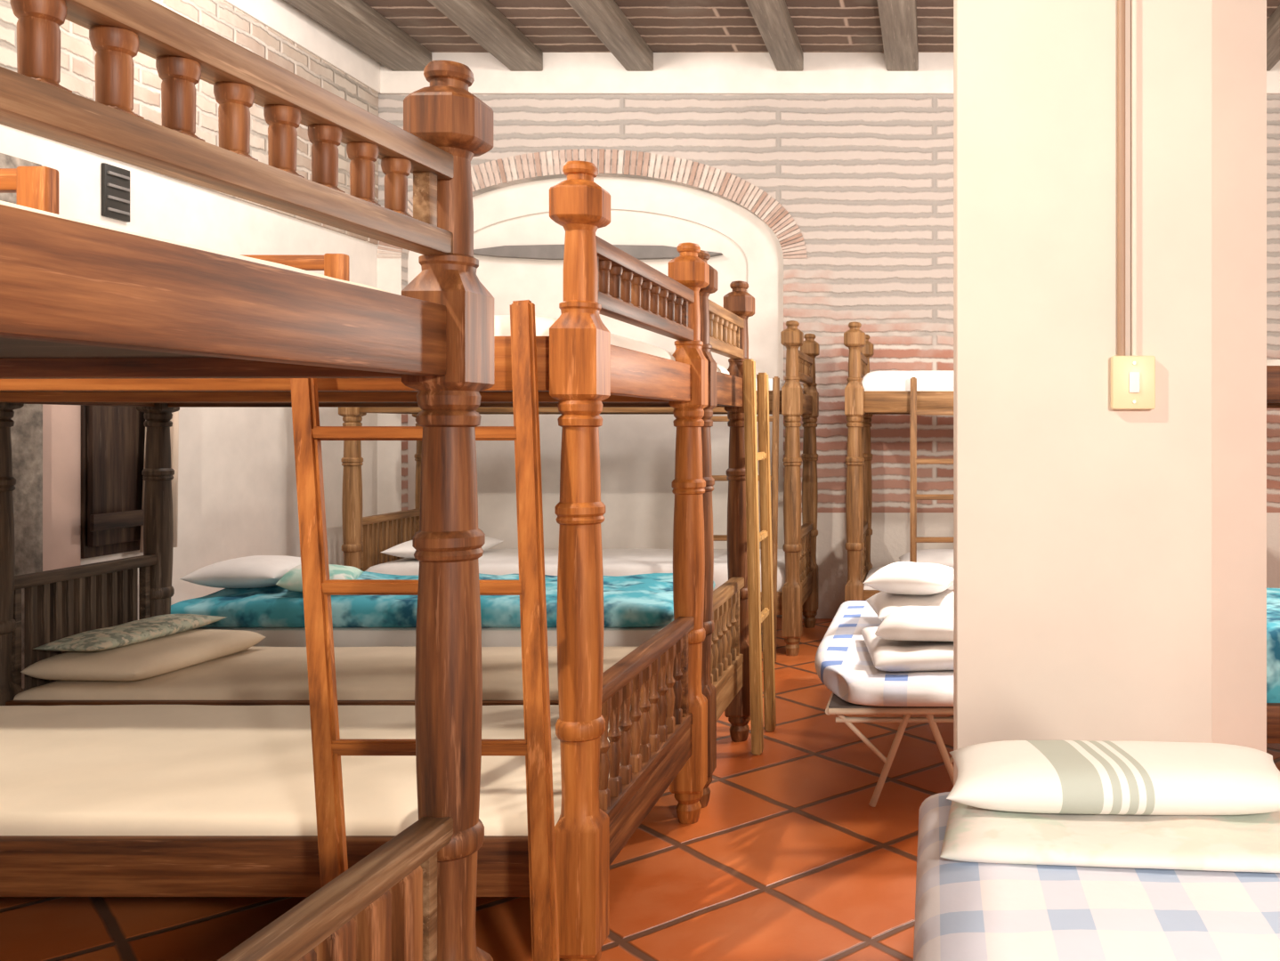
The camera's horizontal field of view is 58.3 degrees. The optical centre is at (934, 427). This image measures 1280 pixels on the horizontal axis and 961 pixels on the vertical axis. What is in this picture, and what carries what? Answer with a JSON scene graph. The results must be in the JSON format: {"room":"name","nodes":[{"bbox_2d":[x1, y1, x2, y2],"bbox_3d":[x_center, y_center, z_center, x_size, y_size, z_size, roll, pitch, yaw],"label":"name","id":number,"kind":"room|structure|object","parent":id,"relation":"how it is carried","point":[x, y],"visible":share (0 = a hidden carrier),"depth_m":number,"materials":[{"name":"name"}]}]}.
{"room":"dormitory","nodes":[
{"label":"dormitory","id":0,"kind":"room"},
{"bbox_2d":[0,124,377,620],"bbox_3d":[-4.200,-0.670,3.475,0.200,4.160,10.150,0,0,0],"label":"wall","id":1,"kind":"structure","parent":0,"point":[238,493],"depth_m":6.31,"materials":[{"name":"white paint"}]},
{"bbox_2d":[0,153,42,688],"bbox_3d":[-4.070,0.110,4.415,0.060,2.600,1.030,0,0,0],"label":"trim","id":2,"kind":"structure","parent":1,"relation":"attached to","point":[27,431],"depth_m":4.83,"materials":[{"name":"grey stone"}]},
{"bbox_2d":[42,404,81,571],"bbox_3d":[-4.093,0.310,5.065,0.015,2.200,0.270,0,0,0],"label":"trim","id":3,"kind":"structure","parent":1,"relation":"attached to","point":[61,424],"depth_m":5.08,"materials":[{"name":"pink paint"}]},
{"bbox_2d":[81,405,145,558],"bbox_3d":[-4.040,-0.005,5.433,0.120,1.270,0.575,0,0,0],"label":"window shutter","id":4,"kind":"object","parent":1,"relation":"in","point":[113,437],"depth_m":5.32,"materials":[{"name":"brown wood"}]},
{"bbox_2d":[139,411,178,552],"bbox_3d":[-4.003,-0.055,5.610,0.046,1.371,0.280,0,0,0],"label":"curtain","id":5,"kind":"object","parent":4,"relation":"hanging from","point":[174,429],"visible":0.15,"depth_m":5.71,"materials":[{"name":"white fabric"}]},
{"bbox_2d":[101,162,129,222],"bbox_3d":[-4.085,-1.170,5.430,0.030,0.260,0.170,0,0,0],"label":"air vent","id":6,"kind":"object","parent":1,"relation":"in","point":[115,181],"visible":1,"depth_m":5.41,"materials":[{"name":"black metal"}]},
{"bbox_2d":[0,0,378,244],"bbox_3d":[-4.090,-1.895,3.185,0.020,1.110,9.570,0,0,0],"label":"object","id":7,"kind":"structure","parent":1,"relation":"attached to","point":[77,70],"depth_m":6.18,"materials":[{"name":"grey brick"}]},
{"bbox_2d":[223,0,380,92],"bbox_3d":[-4.082,-2.600,3.185,0.035,0.300,9.570,0,0,0],"label":"trim","id":8,"kind":"structure","parent":1,"relation":"attached to","point":[280,16],"depth_m":7.11,"materials":[{"name":"white paint"}]},
{"bbox_2d":[0,616,1279,960],"bbox_3d":[0.250,1.460,3.700,9.100,0.100,10.600,0,0,0],"label":"floor","id":9,"kind":"structure","parent":0,"point":[788,857],"depth_m":3.35,"materials":[{"name":"tile"}]},
{"bbox_2d":[0,0,494,960],"bbox_3d":[-2.216,0.376,1.413,2.752,2.069,1.362,0,0,2],"label":"bunk bed","id":10,"kind":"object","parent":9,"relation":"on","point":[78,300],"visible":1,"depth_m":1.62,"materials":[{"name":"brown wood"}]},
{"bbox_2d":[0,200,392,293],"bbox_3d":[-2.216,-0.203,1.413,2.560,0.103,1.178,0,0,2],"label":"mattress","id":11,"kind":"object","parent":10,"relation":"on","point":[4,203],"visible":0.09,"depth_m":1.43,"materials":[{"name":"white fabric"}]},
{"bbox_2d":[0,160,709,960],"bbox_3d":[-2.190,0.376,3.295,2.752,2.069,1.322,0,0,0],"label":"bunk bed","id":12,"kind":"object","parent":9,"relation":"on","point":[664,732],"visible":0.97,"depth_m":2.68,"materials":[{"name":"orange wood"}]},
{"bbox_2d":[0,704,631,835],"bbox_3d":[-2.190,1.030,3.295,2.556,0.109,1.170,0,0,0],"label":"mattress","id":13,"kind":"object","parent":12,"relation":"on","point":[104,770],"visible":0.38,"depth_m":3.09,"materials":[{"name":"beige fabric"}]},
{"bbox_2d":[494,315,675,361],"bbox_3d":[-2.190,-0.222,3.295,2.560,0.143,1.138,0,0,0],"label":"mattress","id":14,"kind":"object","parent":12,"relation":"on","point":[501,322],"visible":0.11,"depth_m":2.78,"materials":[{"name":"white fabric"}]},
{"bbox_2d":[0,250,754,808],"bbox_3d":[-2.190,0.376,4.475,2.752,2.069,0.982,0,0,0],"label":"bunk bed","id":15,"kind":"object","parent":9,"relation":"on","point":[60,603],"visible":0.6,"depth_m":4.49,"materials":[{"name":"red wood"}]},
{"bbox_2d":[13,646,637,700],"bbox_3d":[-2.190,1.030,4.475,2.556,0.108,0.830,0,0,0],"label":"mattress","id":16,"kind":"object","parent":15,"relation":"on","point":[252,673],"visible":0.32,"depth_m":4.20,"materials":[{"name":"beige fabric"}]},
{"bbox_2d":[20,629,265,681],"bbox_3d":[-3.210,0.927,4.460,0.460,0.101,0.720,0,0,4],"label":"pillow","id":17,"kind":"object","parent":16,"relation":"on","point":[163,655],"visible":0.87,"depth_m":4.24,"materials":[{"name":"beige fabric"}]},
{"bbox_2d":[32,614,227,651],"bbox_3d":[-3.300,0.846,4.500,0.240,0.065,0.720,0,0,4],"label":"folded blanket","id":18,"kind":"object","parent":17,"relation":"on","point":[153,627],"visible":1,"depth_m":4.38,"materials":[{"name":"beige fabric"}]},
{"bbox_2d":[670,352,729,374],"bbox_3d":[-2.190,-0.222,4.475,2.560,0.142,0.798,0,0,0],"label":"mattress","id":19,"kind":"object","parent":15,"relation":"on","point":[719,368],"visible":0.02,"depth_m":4.70,"materials":[{"name":"white fabric"}]},
{"bbox_2d":[290,299,559,960],"bbox_3d":[-1.195,0.553,2.518,0.743,1.722,0.265,0,0,0],"label":"ladder","id":20,"kind":"object","parent":9,"relation":"on","point":[318,589],"visible":0.85,"depth_m":2.52,"materials":[{"name":"orange wood"}]},
{"bbox_2d":[194,622,671,647],"bbox_3d":[-2.440,1.180,5.600,2.380,0.460,1.000,0,0,0],"label":"mattress","id":21,"kind":"object","parent":9,"relation":"on","point":[274,636],"visible":0.02,"depth_m":5.10,"materials":[{"name":"beige fabric"}]},
{"bbox_2d":[170,571,715,627],"bbox_3d":[-2.420,0.865,5.570,2.400,0.166,0.980,0,0,0],"label":"quilt","id":22,"kind":"object","parent":21,"relation":"on","point":[642,600],"visible":0.53,"depth_m":5.09,"materials":[{"name":"teal fabric"}]},
{"bbox_2d":[179,555,300,588],"bbox_3d":[-3.400,0.725,5.450,0.440,0.140,0.500,0,0,-3],"label":"pillow","id":23,"kind":"object","parent":22,"relation":"on","point":[255,571],"visible":0.76,"depth_m":5.25,"materials":[{"name":"white fabric"}]},
{"bbox_2d":[275,564,364,591],"bbox_3d":[-2.990,0.733,5.300,0.320,0.125,0.360,0,0,-20],"label":"pillow","id":24,"kind":"object","parent":22,"relation":"on","point":[292,580],"visible":0.57,"depth_m":5.17,"materials":[{"name":"white fabric"}]},
{"bbox_2d":[338,320,819,656],"bbox_3d":[-2.240,0.376,7.190,2.852,2.069,1.072,0,0,0],"label":"bunk bed","id":25,"kind":"object","parent":9,"relation":"on","point":[364,538],"visible":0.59,"depth_m":6.70,"materials":[{"name":"beige wood"}]},
{"bbox_2d":[364,548,785,591],"bbox_3d":[-2.240,0.965,7.190,2.656,0.238,0.920,0,0,0],"label":"mattress","id":26,"kind":"object","parent":25,"relation":"on","point":[616,563],"visible":0.16,"depth_m":6.77,"materials":[{"name":"white fabric"}]},
{"bbox_2d":[380,536,502,558],"bbox_3d":[-3.220,0.784,7.150,0.500,0.131,0.700,0,0,0],"label":"pillow","id":27,"kind":"object","parent":26,"relation":"on","point":[405,550],"visible":0.32,"depth_m":6.85,"materials":[{"name":"white fabric"}]},
{"bbox_2d":[755,378,804,394],"bbox_3d":[-2.240,-0.232,7.190,2.660,0.163,0.888,0,0,0],"label":"mattress","id":28,"kind":"object","parent":25,"relation":"on","point":[770,380],"visible":0.04,"depth_m":6.75,"materials":[{"name":"white fabric"}]},
{"bbox_2d":[711,376,779,662],"bbox_3d":[-1.235,0.550,6.580,0.570,1.722,0.190,0,0,0],"label":"ladder","id":29,"kind":"object","parent":9,"relation":"on","point":[774,477],"visible":0.28,"depth_m":6.59,"materials":[{"name":"beige wood"}]},
{"bbox_2d":[742,358,776,754],"bbox_3d":[-0.778,0.560,4.850,0.072,1.702,0.489,0,0,0],"label":"ladder","id":30,"kind":"object","parent":9,"relation":"on","point":[757,617],"visible":1,"depth_m":4.67,"materials":[{"name":"brown wood"}]},
{"bbox_2d":[825,692,953,807],"bbox_3d":[-0.060,1.202,4.800,0.668,0.401,1.824,0,0,0],"label":"frame","id":31,"kind":"object","parent":9,"relation":"on","point":[837,706],"visible":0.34,"depth_m":3.95,"materials":[{"name":"beige paint"}]},
{"bbox_2d":[814,600,953,706],"bbox_3d":[-0.060,0.952,4.800,0.880,0.097,2.000,0,0,0],"label":"mattress","id":32,"kind":"object","parent":31,"relation":"on","point":[843,662],"visible":0.49,"depth_m":4.02,"materials":[{"name":"white fabric"}]},
{"bbox_2d":[860,626,953,672],"bbox_3d":[0.025,0.866,4.350,0.590,0.088,0.700,0,0,-8],"label":"pillow","id":33,"kind":"object","parent":32,"relation":"on","point":[886,655],"visible":0.44,"depth_m":4.05,"materials":[{"name":"white fabric"}]},
{"bbox_2d":[874,606,953,641],"bbox_3d":[0.060,0.781,4.400,0.520,0.089,0.560,0,0,6],"label":"pillow","id":34,"kind":"object","parent":33,"relation":"on","point":[904,623],"visible":0.52,"depth_m":4.17,"materials":[{"name":"white fabric"}]},
{"bbox_2d":[866,589,953,622],"bbox_3d":[-0.060,0.823,4.980,0.460,0.153,0.500,0,0,-10],"label":"pillow","id":35,"kind":"object","parent":32,"relation":"on","point":[882,603],"visible":0.38,"depth_m":4.83,"materials":[{"name":"white fabric"}]},
{"bbox_2d":[863,561,953,595],"bbox_3d":[-0.090,0.689,4.960,0.380,0.132,0.400,0,0,12],"label":"pillow","id":36,"kind":"object","parent":35,"relation":"on","point":[900,578],"visible":0.92,"depth_m":4.80,"materials":[{"name":"white fabric"}]},
{"bbox_2d":[843,321,953,601],"bbox_3d":[0.725,0.376,7.260,2.582,2.069,1.052,0,0,0],"label":"bunk bed","id":37,"kind":"object","parent":9,"relation":"on","point":[861,405],"visible":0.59,"depth_m":6.78,"materials":[{"name":"beige wood"}]},
{"bbox_2d":[861,370,953,390],"bbox_3d":[0.725,-0.258,7.260,2.390,0.213,0.868,0,0,0],"label":"mattress","id":38,"kind":"object","parent":37,"relation":"on","point":[883,380],"visible":0.19,"depth_m":6.83,"materials":[{"name":"white fabric"}]},
{"bbox_2d":[863,566,953,590],"bbox_3d":[0.725,1.030,7.260,2.386,0.108,0.900,0,0,0],"label":"mattress","id":39,"kind":"object","parent":37,"relation":"on","point":[872,571],"visible":0.05,"depth_m":7.28,"materials":[{"name":"white fabric"}]},
{"bbox_2d":[898,549,953,568],"bbox_3d":[0.100,0.899,7.250,0.700,0.161,0.500,0,0,0],"label":"pillow","id":40,"kind":"object","parent":39,"relation":"on","point":[944,557],"visible":0.2,"depth_m":7.08,"materials":[{"name":"white fabric"}]},
{"bbox_2d":[909,377,953,562],"bbox_3d":[0.100,0.550,6.660,0.500,1.722,0.190,0,0,0],"label":"ladder","id":41,"kind":"object","parent":9,"relation":"on","point":[914,539],"visible":0.41,"depth_m":6.67,"materials":[{"name":"beige wood"}]},
{"bbox_2d":[1266,365,1279,744],"bbox_3d":[2.365,0.376,4.575,2.602,2.069,1.282,0,0,0],"label":"bunk bed","id":42,"kind":"object","parent":9,"relation":"on","point":[1273,372],"visible":0.02,"depth_m":3.98,"materials":[{"name":"red wood"}]},
{"bbox_2d":[1266,588,1279,703],"bbox_3d":[2.365,0.915,4.575,2.406,0.338,1.130,0,0,0],"label":"mattress","id":43,"kind":"object","parent":42,"relation":"on","point":[1273,595],"visible":0.1,"depth_m":4.02,"materials":[{"name":"teal fabric"}]},
{"bbox_2d":[1266,359,1279,365],"bbox_3d":[2.365,-0.205,4.575,2.410,0.108,1.098,0,0,0],"label":"mattress","id":44,"kind":"object","parent":42,"relation":"on","point":[1269,362],"visible":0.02,"depth_m":4.04,"materials":[{"name":"white fabric"}]},
{"bbox_3d":[0.410,1.234,1.825,0.688,0.334,1.774,0,0,0],"label":"cot","id":45,"kind":"object","parent":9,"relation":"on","visible":0},
{"bbox_2d":[913,792,1279,960],"bbox_3d":[0.410,0.982,1.825,0.900,0.167,1.950,0,0,0],"label":"mattress","id":46,"kind":"object","parent":45,"relation":"on","point":[965,911],"visible":0.45,"depth_m":2.03,"materials":[{"name":"white fabric"}]},
{"bbox_2d":[939,801,1279,873],"bbox_3d":[0.515,0.880,2.425,0.970,0.044,0.470,0,0,5],"label":"sheet","id":47,"kind":"object","parent":46,"relation":"on","point":[1245,843],"visible":0.67,"depth_m":2.27,"materials":[{"name":"white fabric"}]},
{"bbox_2d":[946,740,1279,815],"bbox_3d":[0.430,0.811,2.530,0.800,0.112,0.340,0,0,2],"label":"pillow","id":48,"kind":"object","parent":47,"relation":"on","point":[1062,777],"visible":1,"depth_m":2.40,"materials":[{"name":"white fabric"}]},
{"bbox_2d":[362,0,1279,52],"bbox_3d":[0.250,-2.825,3.250,9.100,0.150,9.700,0,0,0],"label":"ceiling","id":49,"kind":"structure","parent":0,"point":[553,26],"depth_m":7.42,"materials":[{"name":"brick"}]},
{"bbox_2d":[284,0,431,71],"bbox_3d":[-3.830,-2.680,3.185,0.300,0.140,9.570,0,0,0],"label":"ceiling beam","id":50,"kind":"structure","parent":49,"relation":"attached to","point":[355,21],"depth_m":7.25,"materials":[{"name":"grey wood"}]},
{"bbox_2d":[427,0,542,71],"bbox_3d":[-2.990,-2.680,3.185,0.240,0.140,9.570,0,0,0],"label":"ceiling beam","id":51,"kind":"structure","parent":49,"relation":"attached to","point":[480,20],"depth_m":7.25,"materials":[{"name":"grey wood"}]},
{"bbox_2d":[566,0,653,71],"bbox_3d":[-2.160,-2.680,3.185,0.200,0.140,9.570,0,0,0],"label":"ceiling beam","id":52,"kind":"structure","parent":49,"relation":"attached to","point":[605,19],"depth_m":7.25,"materials":[{"name":"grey wood"}]},
{"bbox_2d":[745,0,803,71],"bbox_3d":[-1.060,-2.680,3.185,0.200,0.140,9.570,0,0,0],"label":"ceiling beam","id":53,"kind":"structure","parent":49,"relation":"attached to","point":[773,19],"depth_m":7.24,"materials":[{"name":"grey wood"}]},
{"bbox_2d":[877,0,918,71],"bbox_3d":[-0.235,-2.680,3.185,0.235,0.140,9.570,0,0,0],"label":"ceiling beam","id":54,"kind":"structure","parent":49,"relation":"attached to","point":[897,18],"depth_m":7.22,"materials":[{"name":"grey wood"}]},
{"bbox_2d":[1266,5,1279,71],"bbox_3d":[2.350,-2.680,3.185,0.220,0.140,9.570,0,0,0],"label":"ceiling beam","id":55,"kind":"structure","parent":49,"relation":"attached to","point":[1273,23],"depth_m":7.32,"materials":[{"name":"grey wood"}]},
{"bbox_2d":[377,92,1279,618],"bbox_3d":[0.250,-0.670,8.050,8.700,4.160,0.100,0,0,0],"label":"wall","id":56,"kind":"structure","parent":0,"point":[866,181],"depth_m":8.00,"materials":[{"name":"brick"}]},
{"bbox_2d":[377,241,401,514],"bbox_3d":[-4.013,-0.040,7.997,0.175,2.900,0.006,0,0,0],"label":"trim","id":57,"kind":"structure","parent":56,"relation":"attached to","point":[389,270],"depth_m":7.99,"materials":[{"name":"white paint"}]},
{"bbox_2d":[376,148,807,258],"bbox_3d":[-2.520,-1.644,8.019,3.160,0.802,0.062,0,0,0],"label":"brick arch","id":58,"kind":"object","parent":56,"relation":"attached to","point":[587,150],"depth_m":7.99,"materials":[{"name":"brick"}]},
{"bbox_2d":[407,176,783,616],"bbox_3d":[-2.450,-0.670,8.115,3.300,4.160,0.030,0,0,0],"label":"lining","id":59,"kind":"object","parent":56,"relation":"attached to","point":[762,248],"visible":0.2,"depth_m":8.10,"materials":[{"name":"white paint"}]},
{"bbox_2d":[473,209,747,549],"bbox_3d":[-2.450,-0.670,8.205,3.300,4.160,0.150,0,0,0],"label":"wall niche","id":60,"kind":"object","parent":56,"relation":"in","point":[637,452],"depth_m":8.13,"materials":[{"name":"white paint"}]},
{"bbox_2d":[473,244,722,259],"bbox_3d":[-2.560,-1.302,8.090,1.960,0.105,0.080,0,0,0],"label":"wall shelf","id":61,"kind":"object","parent":60,"relation":"attached to","point":[540,252],"visible":0.59,"depth_m":8.05,"materials":[{"name":"white paint"}]},
{"bbox_2d":[380,52,1279,94],"bbox_3d":[0.265,-2.600,7.985,8.670,0.300,0.030,0,0,0],"label":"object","id":62,"kind":"structure","parent":56,"relation":"attached to","point":[562,73],"depth_m":7.97,"materials":[{"name":"white paint"}]},
{"bbox_2d":[953,0,1212,785],"bbox_3d":[0.407,-0.670,3.200,0.695,4.160,0.500,0,0,0],"label":"pillar","id":63,"kind":"structure","parent":0,"point":[1082,526],"depth_m":2.95,"materials":[{"name":"beige paint"}]},
{"bbox_2d":[1117,0,1137,356],"bbox_3d":[0.521,-1.465,2.941,0.055,2.550,0.023,0,0,0],"label":"conduit","id":64,"kind":"object","parent":63,"relation":"attached to","point":[1121,4],"visible":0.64,"depth_m":2.94,"materials":[{"name":"brown plastic"}]},
{"bbox_2d":[1110,356,1155,409],"bbox_3d":[0.535,-0.120,2.929,0.116,0.144,0.043,0,0,0],"label":"light switch","id":65,"kind":"object","parent":63,"relation":"attached to","point":[1132,377],"visible":1,"depth_m":2.92,"materials":[{"name":"plastic"}]},
{"bbox_2d":[1212,0,1266,753],"bbox_3d":[0.603,-0.670,3.320,0.705,4.160,0.400,0,0,0],"label":"pillar","id":66,"kind":"structure","parent":0,"point":[1239,27],"depth_m":3.12,"materials":[{"name":"beige paint"}]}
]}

